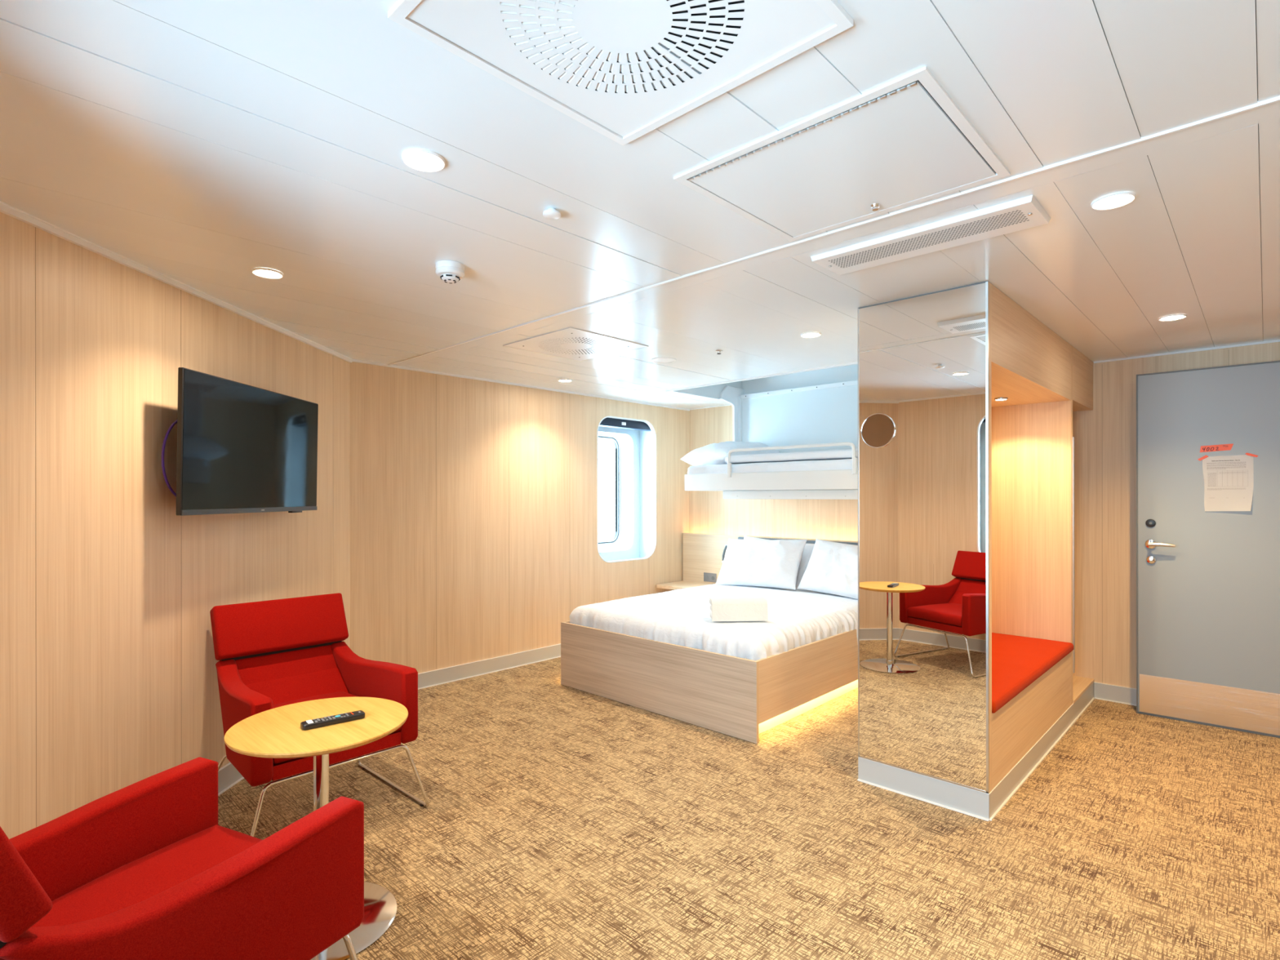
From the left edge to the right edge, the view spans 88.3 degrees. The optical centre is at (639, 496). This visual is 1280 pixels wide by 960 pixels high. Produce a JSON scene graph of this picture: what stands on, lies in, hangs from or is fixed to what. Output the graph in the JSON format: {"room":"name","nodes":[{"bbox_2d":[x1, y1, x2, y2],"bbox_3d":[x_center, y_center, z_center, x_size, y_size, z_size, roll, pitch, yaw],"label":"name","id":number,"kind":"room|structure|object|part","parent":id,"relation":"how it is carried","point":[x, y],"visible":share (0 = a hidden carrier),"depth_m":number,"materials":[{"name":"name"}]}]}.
{"room":"ship passenger cabin","nodes":[
{"label":"ship passenger cabin","id":0,"kind":"room"},
{"bbox_2d":[0,212,350,839],"bbox_3d":[-1.860,0.206,2.811,0.030,2.180,2.632,0,0,2],"label":"wall","id":1,"kind":"structure","parent":0,"point":[108,680],"depth_m":2.32,"materials":[{"name":"brown wood"}]},
{"bbox_2d":[0,200,353,362],"bbox_3d":[-1.836,-0.843,2.810,0.022,0.023,2.592,0,0,2],"label":"trim","id":2,"kind":"structure","parent":1,"relation":"attached to","point":[5,208],"depth_m":2.46,"materials":[{"name":"white paint"}]},
{"bbox_2d":[217,762,244,795],"bbox_3d":[-1.834,1.245,2.810,0.020,0.102,2.592,0,0,2],"label":"baseboard","id":3,"kind":"structure","parent":1,"relation":"attached to","point":[228,775],"depth_m":2.92,"materials":[{"name":"grey metal"}]},
{"bbox_2d":[161,367,318,515],"bbox_3d":[-1.764,-0.202,2.970,0.128,0.567,0.981,0,0,2],"label":"television","id":4,"kind":"object","parent":1,"relation":"attached to","point":[242,448],"visible":1,"depth_m":2.82,"materials":[{"name":"black plastic"}]},
{"bbox_2d":[349,359,689,673],"bbox_3d":[-0.638,0.070,5.346,0.046,2.450,3.450,0,0,44],"label":"wall","id":5,"kind":"structure","parent":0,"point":[473,502],"depth_m":4.78,"materials":[{"name":"brown wood"}]},
{"bbox_2d":[417,643,560,689],"bbox_3d":[-0.652,1.244,5.306,0.020,0.102,3.330,0,0,44],"label":"baseboard","id":6,"kind":"structure","parent":5,"relation":"attached to","point":[449,674],"depth_m":4.81,"materials":[{"name":"grey metal"}]},
{"bbox_2d":[599,417,651,431],"bbox_3d":[-0.173,-0.678,5.956,0.080,0.122,0.836,0,0,44],"label":"roller blind","id":7,"kind":"object","parent":5,"relation":"attached to","point":[607,422],"depth_m":5.95,"materials":[{"name":"black plastic"}]},
{"bbox_2d":[596,416,656,562],"bbox_3d":[-0.275,-0.059,6.053,0.468,1.380,0.856,0,0,44],"label":"window","id":8,"kind":"structure","parent":5,"relation":"attached to","point":[634,440],"depth_m":6.33,"materials":[{"name":"white paint"}]},
{"bbox_3d":[-0.434,-0.038,6.204,0.020,1.160,0.720,0,0,44],"label":"frame","id":9,"kind":"part","parent":8,"relation":"part of","materials":[{"name":"white paint"}]},
{"bbox_3d":[-0.299,-0.059,6.076,0.012,1.380,0.856,0,0,44],"label":"liner plate","id":10,"kind":"part","parent":8,"relation":"part of","materials":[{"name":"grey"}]},
{"bbox_2d":[0,0,1279,408],"bbox_3d":[0.445,-0.871,2.853,6.110,0.032,5.450,0,0,44],"label":"ceiling","id":11,"kind":"structure","parent":0,"point":[202,144],"depth_m":1.80,"materials":[{"name":"white metal"}]},
{"bbox_2d":[251,267,283,278],"bbox_3d":[-1.421,-0.850,2.516,0.106,0.008,0.106,0,0,44],"label":"recessed light","id":12,"kind":"object","parent":11,"relation":"in","point":[266,273],"visible":1,"depth_m":2.51,"materials":[{"name":"white plastic"}]},
{"bbox_2d":[255,270,279,276],"bbox_3d":[-1.421,-0.850,2.516,0.082,0.001,0.082,0,0,44],"label":"diffuser","id":13,"kind":"object","parent":12,"relation":"attached to","point":[264,273],"depth_m":2.52,"materials":[{"name":"white plastic"}]},
{"bbox_2d":[401,148,445,172],"bbox_3d":[-0.548,-0.851,1.672,0.106,0.008,0.106,0,0,44],"label":"recessed light","id":14,"kind":"object","parent":11,"relation":"in","point":[420,159],"visible":1,"depth_m":1.67,"materials":[{"name":"white plastic"}]},
{"bbox_2d":[406,152,440,168],"bbox_3d":[-0.548,-0.851,1.672,0.082,0.001,0.082,0,0,44],"label":"diffuser","id":15,"kind":"object","parent":14,"relation":"attached to","point":[422,160],"depth_m":1.67,"materials":[{"name":"white plastic"}]},
{"bbox_2d":[435,260,464,283],"bbox_3d":[-0.703,-0.824,2.440,0.104,0.062,0.104,0,0,44],"label":"smoke detector","id":16,"kind":"object","parent":11,"relation":"attached to","point":[449,271],"visible":1,"depth_m":2.41,"materials":[{"name":"white plastic"}]},
{"bbox_2d":[542,208,560,219],"bbox_3d":[-0.263,-0.844,1.967,0.054,0.022,0.054,0,0,44],"label":"sensor","id":17,"kind":"object","parent":11,"relation":"attached to","point":[551,213],"visible":1,"depth_m":1.96,"materials":[{"name":"white plastic"}]},
{"bbox_2d":[557,378,572,382],"bbox_3d":[-0.552,-0.851,4.856,0.106,0.008,0.106,0,0,44],"label":"recessed light","id":18,"kind":"object","parent":11,"relation":"in","point":[560,380],"visible":1,"depth_m":4.85,"materials":[{"name":"white plastic"}]},
{"bbox_2d":[502,326,648,360],"bbox_3d":[-0.364,-0.854,3.743,0.584,0.008,0.584,0,0,44],"label":"ceiling vent","id":19,"kind":"object","parent":11,"relation":"in","point":[570,343],"visible":1,"depth_m":3.71,"materials":[{"name":"white paint"}]},
{"bbox_2d":[387,0,853,145],"bbox_3d":[-0.031,-0.850,1.173,0.586,0.012,0.586,0,0,44],"label":"ceiling vent","id":20,"kind":"object","parent":11,"relation":"in","point":[602,64],"visible":1,"depth_m":1.23,"materials":[{"name":"white metal"}]},
{"bbox_2d":[651,357,675,363],"bbox_3d":[0.149,-0.852,4.142,0.156,0.006,0.156,0,0,44],"label":"ceiling light","id":21,"kind":"object","parent":11,"relation":"attached to","point":[660,360],"visible":1,"depth_m":4.14,"materials":[{"name":"white plastic"}]},
{"bbox_2d":[648,361,857,393],"bbox_3d":[0.917,-0.853,4.673,2.308,0.011,0.019,0,0,44],"label":"trim","id":22,"kind":"structure","parent":11,"relation":"attached to","point":[856,362],"depth_m":4.68,"materials":[{"name":"white paint"}]},
{"bbox_2d":[800,331,821,337],"bbox_3d":[0.904,-0.853,3.486,0.106,0.008,0.106,0,0,44],"label":"recessed light","id":23,"kind":"object","parent":11,"relation":"in","point":[811,334],"visible":1,"depth_m":3.48,"materials":[{"name":"white plastic"}]},
{"bbox_2d":[803,333,818,337],"bbox_3d":[0.904,-0.853,3.486,0.082,0.001,0.082,0,0,44],"label":"diffuser","id":24,"kind":"object","parent":23,"relation":"attached to","point":[810,335],"depth_m":3.49,"materials":[{"name":"white plastic"}]},
{"bbox_2d":[387,96,1279,365],"bbox_3d":[0.274,-0.855,2.466,5.600,0.010,0.014,0,0,44],"label":"trim","id":25,"kind":"structure","parent":11,"relation":"attached to","point":[1260,104],"depth_m":1.89,"materials":[{"name":"white paint"}]},
{"bbox_2d":[673,66,1010,241],"bbox_3d":[0.536,-0.847,1.757,0.661,0.019,0.599,0,0,44],"label":"access hatch","id":26,"kind":"object","parent":11,"relation":"attached to","point":[902,142],"visible":1,"depth_m":1.69,"materials":[{"name":"white plastic"}]},
{"bbox_2d":[810,195,1050,275],"bbox_3d":[0.938,-0.846,2.193,0.700,0.020,0.217,0,0,44],"label":"ceiling vent","id":27,"kind":"object","parent":11,"relation":"in","point":[1026,212],"visible":1,"depth_m":2.13,"materials":[{"name":"white plastic"}]},
{"bbox_2d":[1090,191,1136,209],"bbox_3d":[1.368,-0.853,1.906,0.106,0.008,0.106,0,0,44],"label":"recessed light","id":28,"kind":"object","parent":11,"relation":"in","point":[1117,199],"visible":1,"depth_m":1.90,"materials":[{"name":"white plastic"}]},
{"bbox_2d":[1096,195,1130,207],"bbox_3d":[1.368,-0.853,1.906,0.082,0.001,0.082,0,0,44],"label":"diffuser","id":29,"kind":"object","parent":28,"relation":"attached to","point":[1116,200],"depth_m":1.91,"materials":[{"name":"white plastic"}]},
{"bbox_2d":[1158,313,1186,320],"bbox_3d":[2.550,-0.855,3.156,0.106,0.008,0.106,0,0,44],"label":"recessed light","id":30,"kind":"object","parent":11,"relation":"in","point":[1173,317],"visible":1,"depth_m":3.15,"materials":[{"name":"white plastic"}]},
{"bbox_2d":[1161,315,1183,319],"bbox_3d":[2.550,-0.855,3.156,0.082,0.001,0.082,0,0,44],"label":"diffuser","id":31,"kind":"object","parent":30,"relation":"attached to","point":[1172,317],"depth_m":3.16,"materials":[{"name":"white plastic"}]},
{"bbox_2d":[217,657,1279,959],"bbox_3d":[0.547,1.318,2.896,6.000,0.050,5.650,0,0,44],"label":"floor","id":32,"kind":"structure","parent":0,"point":[560,821],"depth_m":2.47,"materials":[{"name":"beige carpet"}]},
{"bbox_2d":[0,756,364,959],"bbox_3d":[-1.073,0.877,1.372,0.698,0.836,0.738,0,0,26],"label":"armchair","id":33,"kind":"object","parent":32,"relation":"on","point":[146,868],"visible":1,"depth_m":1.42,"materials":[{"name":"red fabric"}]},
{"bbox_3d":[-1.296,0.846,1.506,0.088,0.326,0.650,0,0,21],"label":"armrest","id":34,"kind":"part","parent":33,"relation":"part of","materials":[{"name":"red fabric"}]},
{"bbox_2d":[0,824,262,959],"bbox_3d":[-1.039,0.908,1.443,0.472,0.088,0.522,0,0,26],"label":"seat cushion","id":35,"kind":"object","parent":33,"relation":"on","point":[139,873],"depth_m":1.52,"materials":[{"name":"red fabric"}]},
{"bbox_3d":[-1.056,1.152,1.406,0.698,0.286,0.662,0,0,26],"label":"sled frame","id":36,"kind":"part","parent":33,"relation":"part of","materials":[{"name":"silver metal"}]},
{"bbox_2d":[223,697,408,959],"bbox_3d":[-0.965,0.989,1.996,0.498,0.612,0.498,0,0,44],"label":"side table","id":37,"kind":"object","parent":32,"relation":"on","point":[277,732],"visible":0.52,"depth_m":1.96,"materials":[{"name":"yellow wood"}]},
{"bbox_2d":[300,710,364,729],"bbox_3d":[-0.924,0.674,1.987,0.176,0.017,0.042,0,0,-39],"label":"remote control","id":38,"kind":"object","parent":37,"relation":"on","point":[346,717],"visible":1,"depth_m":1.97,"materials":[{"name":"black plastic"}]},
{"bbox_3d":[-0.965,1.272,1.996,0.430,0.045,0.430,0,0,44],"label":"plate","id":39,"kind":"part","parent":37,"relation":"part of","materials":[{"name":"silver metal"}]},
{"bbox_2d":[209,592,429,836],"bbox_3d":[-1.375,0.878,2.732,0.738,0.836,0.698,0,0,44],"label":"armchair","id":40,"kind":"object","parent":32,"relation":"on","point":[271,654],"visible":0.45,"depth_m":2.81,"materials":[{"name":"red fabric"}]},
{"bbox_3d":[-1.536,0.846,2.527,0.088,0.326,0.650,0,0,-42],"label":"armrest","id":41,"kind":"part","parent":40,"relation":"part of","materials":[{"name":"red fabric"}]},
{"bbox_3d":[-1.470,0.847,2.822,0.338,0.324,0.465,0,0,44],"label":"backrest","id":42,"kind":"part","parent":40,"relation":"part of","materials":[{"name":"red fabric"}]},
{"bbox_3d":[-1.347,1.152,2.706,0.662,0.286,0.698,0,0,44],"label":"sled frame","id":43,"kind":"part","parent":40,"relation":"part of","materials":[{"name":"silver metal"}]},
{"bbox_3d":[-1.295,0.983,2.656,0.445,0.050,0.480,0,0,44],"label":"seat","id":44,"kind":"part","parent":40,"relation":"part of","materials":[{"name":"red fabric"}]},
{"bbox_2d":[272,691,401,764],"bbox_3d":[-1.318,0.909,2.678,0.522,0.088,0.472,0,0,44],"label":"seat cushion","id":45,"kind":"object","parent":40,"relation":"on","point":[300,696],"depth_m":2.81,"materials":[{"name":"red fabric"}]},
{"bbox_3d":[-1.179,0.845,2.903,0.650,0.326,0.088,0,0,39],"label":"armrest","id":46,"kind":"part","parent":40,"relation":"part of","materials":[{"name":"red fabric"}]},
{"bbox_2d":[560,583,857,743],"bbox_3d":[0.727,1.011,4.707,1.591,0.564,2.017,0,0,44],"label":"double bed","id":47,"kind":"object","parent":32,"relation":"on","point":[664,653],"visible":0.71,"depth_m":3.94,"materials":[{"name":"brown wood"}]},
{"bbox_3d":[0.038,1.078,3.986,1.587,0.424,0.018,0,0,44],"label":"footboard","id":48,"kind":"part","parent":47,"relation":"part of","materials":[{"name":"brown wood"}]},
{"bbox_3d":[0.729,0.868,4.710,1.590,0.279,2.011,0,0,44],"label":"mattress","id":49,"kind":"part","parent":47,"relation":"part of","materials":[{"name":"white fabric"}]},
{"bbox_2d":[709,596,767,621],"bbox_3d":[0.582,0.672,3.926,0.329,0.123,0.131,0,0,-3],"label":"folded towel","id":50,"kind":"object","parent":47,"relation":"on","point":[746,608],"visible":1,"depth_m":3.86,"materials":[{"name":"white fabric"}]},
{"bbox_2d":[715,538,807,589],"bbox_3d":[0.981,0.545,5.393,0.746,0.403,0.287,0,0,39],"label":"pillow","id":51,"kind":"object","parent":47,"relation":"on","point":[775,563],"visible":1,"depth_m":5.30,"materials":[{"name":"white fabric"}]},
{"bbox_2d":[743,535,814,588],"bbox_3d":[1.136,0.581,5.534,0.775,0.466,0.239,0,0,45],"label":"pillow","id":52,"kind":"object","parent":47,"relation":"on","point":[808,548],"visible":0.08,"depth_m":5.33,"materials":[{"name":"white fabric"}]},
{"bbox_3d":[1.296,1.028,4.174,0.018,0.328,1.989,0,0,44],"label":"rail","id":53,"kind":"part","parent":47,"relation":"part of","materials":[{"name":"brown wood"}]},
{"bbox_2d":[797,538,857,599],"bbox_3d":[1.550,0.550,4.874,0.285,0.428,0.764,0,0,-42],"label":"pillow","id":54,"kind":"object","parent":47,"relation":"on","point":[832,568],"visible":0.6,"depth_m":4.90,"materials":[{"name":"white fabric"}]},
{"bbox_2d":[988,281,1094,792],"bbox_3d":[1.953,0.217,3.611,0.549,2.149,2.193,0,0,44],"label":"niche","id":55,"kind":"object","parent":32,"relation":"on","point":[1044,379],"visible":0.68,"depth_m":3.79,"materials":[{"name":"brown wood"}]},
{"bbox_2d":[857,756,989,821],"bbox_3d":[1.191,1.239,2.812,0.547,0.108,0.014,0,0,44],"label":"baseboard","id":56,"kind":"structure","parent":55,"relation":"attached to","point":[972,802],"depth_m":2.79,"materials":[{"name":"grey metal"}]},
{"bbox_2d":[857,280,989,793],"bbox_3d":[1.190,0.164,2.812,0.545,2.041,0.014,0,0,44],"label":"mirror","id":57,"kind":"object","parent":55,"relation":"attached to","point":[923,562],"depth_m":2.79,"materials":[{"name":"silver glass"}]},
{"bbox_3d":[1.057,-0.291,2.933,0.154,0.154,0.006,0,0,44],"label":"shaving mirror","id":58,"kind":"part","parent":57,"relation":"part of","materials":[{"name":"brown mirror"}]},
{"bbox_3d":[1.208,0.166,2.832,0.543,2.044,0.038,0,0,44],"label":"panel","id":59,"kind":"part","parent":55,"relation":"part of","materials":[{"name":"brown wood"}]},
{"bbox_2d":[994,397,1008,400],"bbox_3d":[2.000,-0.538,3.652,0.068,0.010,0.068,0,0,44],"label":"light","id":60,"kind":"object","parent":55,"relation":"attached to","point":[996,398],"visible":1,"depth_m":3.64,"materials":[{"name":"white plastic"}]},
{"bbox_3d":[2.275,0.164,3.933,0.512,2.044,0.035,0,0,44],"label":"divider panel","id":61,"kind":"part","parent":55,"relation":"part of","materials":[{"name":"brown wood"}]},
{"bbox_2d":[991,632,1073,713],"bbox_3d":[1.754,0.851,3.372,0.521,0.056,1.488,0,0,44],"label":"bench cushion","id":62,"kind":"object","parent":55,"relation":"on","point":[1017,661],"visible":0.5,"depth_m":3.31,"materials":[{"name":"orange fabric"}]},
{"bbox_2d":[989,682,1094,821],"bbox_3d":[2.151,1.239,3.422,0.012,0.106,2.198,0,0,44],"label":"baseboard","id":63,"kind":"structure","parent":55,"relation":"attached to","point":[1007,787],"depth_m":3.14,"materials":[{"name":"grey metal"}]},
{"bbox_2d":[688,337,1279,688],"bbox_3d":[2.366,0.066,4.753,5.219,2.450,0.030,0,0,44],"label":"wall","id":64,"kind":"structure","parent":0,"point":[1104,435],"depth_m":4.21,"materials":[{"name":"brown wood"}]},
{"bbox_2d":[689,404,731,409],"bbox_3d":[0.704,-0.854,6.305,0.611,0.007,0.010,0,0,44],"label":"trim","id":65,"kind":"structure","parent":64,"relation":"attached to","point":[731,404],"depth_m":6.33,"materials":[{"name":"white paint"}]},
{"bbox_2d":[671,364,857,399],"bbox_3d":[1.348,-1.002,4.981,2.128,0.292,1.040,0,0,44],"label":"trim","id":66,"kind":"structure","parent":64,"relation":"attached to","point":[845,373],"depth_m":5.68,"materials":[{"name":"white"}]},
{"bbox_2d":[682,533,857,583],"bbox_3d":[1.448,0.772,5.505,2.788,0.830,0.144,0,0,44],"label":"headboard","id":67,"kind":"object","parent":64,"relation":"attached to","point":[701,553],"visible":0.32,"depth_m":6.24,"materials":[{"name":"brown wood"}]},
{"bbox_2d":[656,580,713,590],"bbox_3d":[0.502,0.838,6.079,0.600,0.030,0.383,0,0,44],"label":"shelf","id":68,"kind":"object","parent":67,"relation":"attached to","point":[677,584],"visible":0.57,"depth_m":6.12,"materials":[{"name":"brown wood"}]},
{"bbox_2d":[703,572,716,582],"bbox_3d":[0.658,0.765,6.192,0.150,0.083,0.009,0,0,44],"label":"socket plate","id":69,"kind":"object","parent":67,"relation":"attached to","point":[708,577],"visible":0.97,"depth_m":6.19,"materials":[{"name":"grey plastic"}]},
{"bbox_2d":[722,544,727,562],"bbox_3d":[0.789,0.523,6.014,0.055,0.160,0.084,0,0,44],"label":"reading lamp","id":70,"kind":"object","parent":67,"relation":"attached to","point":[726,545],"visible":0.47,"depth_m":6.00,"materials":[{"name":"white plastic"}]},
{"bbox_2d":[720,380,857,453],"bbox_3d":[1.584,-0.587,5.229,2.100,0.802,0.354,0,0,44],"label":"housing","id":71,"kind":"object","parent":64,"relation":"attached to","point":[828,413],"visible":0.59,"depth_m":5.60,"materials":[{"name":"white"}]},
{"bbox_2d":[684,441,857,499],"bbox_3d":[1.358,-0.172,5.024,2.021,0.388,0.790,0,0,44],"label":"bunk","id":72,"kind":"object","parent":71,"relation":"attached to","point":[828,479],"visible":0.53,"depth_m":4.83,"materials":[{"name":"beige metal"}]},
{"bbox_2d":[680,440,780,465],"bbox_3d":[0.763,-0.342,5.593,0.619,0.244,0.580,0,0,-37],"label":"pillow","id":73,"kind":"object","parent":72,"relation":"on","point":[713,453],"visible":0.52,"depth_m":5.41,"materials":[{"name":"white fabric"}]},
{"bbox_3d":[1.369,-0.182,5.033,2.017,0.158,0.762,0,0,44],"label":"bunk mattress","id":74,"kind":"part","parent":72,"relation":"part of","materials":[{"name":"white fabric"}]},
{"bbox_3d":[1.363,-0.114,5.031,2.017,0.136,0.770,0,0,44],"label":"bunk frame","id":75,"kind":"part","parent":72,"relation":"part of","materials":[{"name":"beige metal"}]},
{"bbox_2d":[723,489,857,499],"bbox_3d":[1.345,-0.011,4.762,1.672,0.067,0.243,0,0,44],"label":"bed base","id":76,"kind":"object","parent":72,"relation":"on","point":[758,494],"depth_m":4.81,"materials":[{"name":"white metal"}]},
{"bbox_2d":[724,448,857,463],"bbox_3d":[1.484,-0.292,4.914,1.620,0.065,0.674,0,0,44],"label":"duvet","id":77,"kind":"object","parent":72,"relation":"on","point":[842,454],"visible":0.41,"depth_m":4.81,"materials":[{"name":"white fabric"}]},
{"bbox_3d":[1.063,-0.257,4.778,1.050,0.218,0.023,0,0,44],"label":"guard rail","id":78,"kind":"part","parent":72,"relation":"part of","materials":[{"name":"beige metal"}]},
{"bbox_3d":[1.668,-0.903,5.283,2.053,0.034,0.013,0,0,44],"label":"rail","id":79,"kind":"part","parent":71,"relation":"part of","materials":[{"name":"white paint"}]},
{"bbox_2d":[1093,681,1136,706],"bbox_3d":[3.535,1.239,3.608,1.750,0.102,0.020,0,0,44],"label":"baseboard","id":80,"kind":"structure","parent":64,"relation":"attached to","point":[1104,691],"depth_m":4.13,"materials":[{"name":"grey metal"}]},
{"bbox_2d":[1093,339,1279,363],"bbox_3d":[3.536,-0.856,3.611,1.750,0.011,0.012,0,0,44],"label":"trim","id":81,"kind":"structure","parent":64,"relation":"attached to","point":[1277,340],"depth_m":3.88,"materials":[{"name":"white paint"}]},
{"bbox_2d":[1136,360,1279,737],"bbox_3d":[3.252,0.283,3.631,0.831,2.010,0.107,0,0,42],"label":"door","id":82,"kind":"structure","parent":64,"relation":"in","point":[1208,582],"depth_m":3.71,"materials":[{"name":"grey"}]},
{"bbox_3d":[3.013,0.280,3.807,0.125,0.024,0.056,0,0,44],"label":"lever","id":83,"kind":"part","parent":82,"relation":"part of","materials":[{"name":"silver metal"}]},
{"bbox_3d":[3.262,1.163,3.635,0.812,0.222,0.002,0,0,42],"label":"kick plate","id":84,"kind":"part","parent":82,"relation":"part of","materials":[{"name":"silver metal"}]},
{"bbox_2d":[1200,443,1233,452],"bbox_3d":[3.215,-0.268,3.675,0.142,0.042,0.003,0,0,42],"label":"tape","id":85,"kind":"object","parent":82,"relation":"attached to","point":[1223,446],"visible":1,"depth_m":3.68,"materials":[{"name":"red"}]},
{"bbox_2d":[1197,453,1257,511],"bbox_3d":[3.245,-0.076,3.642,0.251,0.322,0.018,0,0,44],"label":"paper notice","id":86,"kind":"object","parent":82,"relation":"attached to","point":[1228,480],"visible":1,"depth_m":3.64,"materials":[{"name":"white paper"}]}
]}

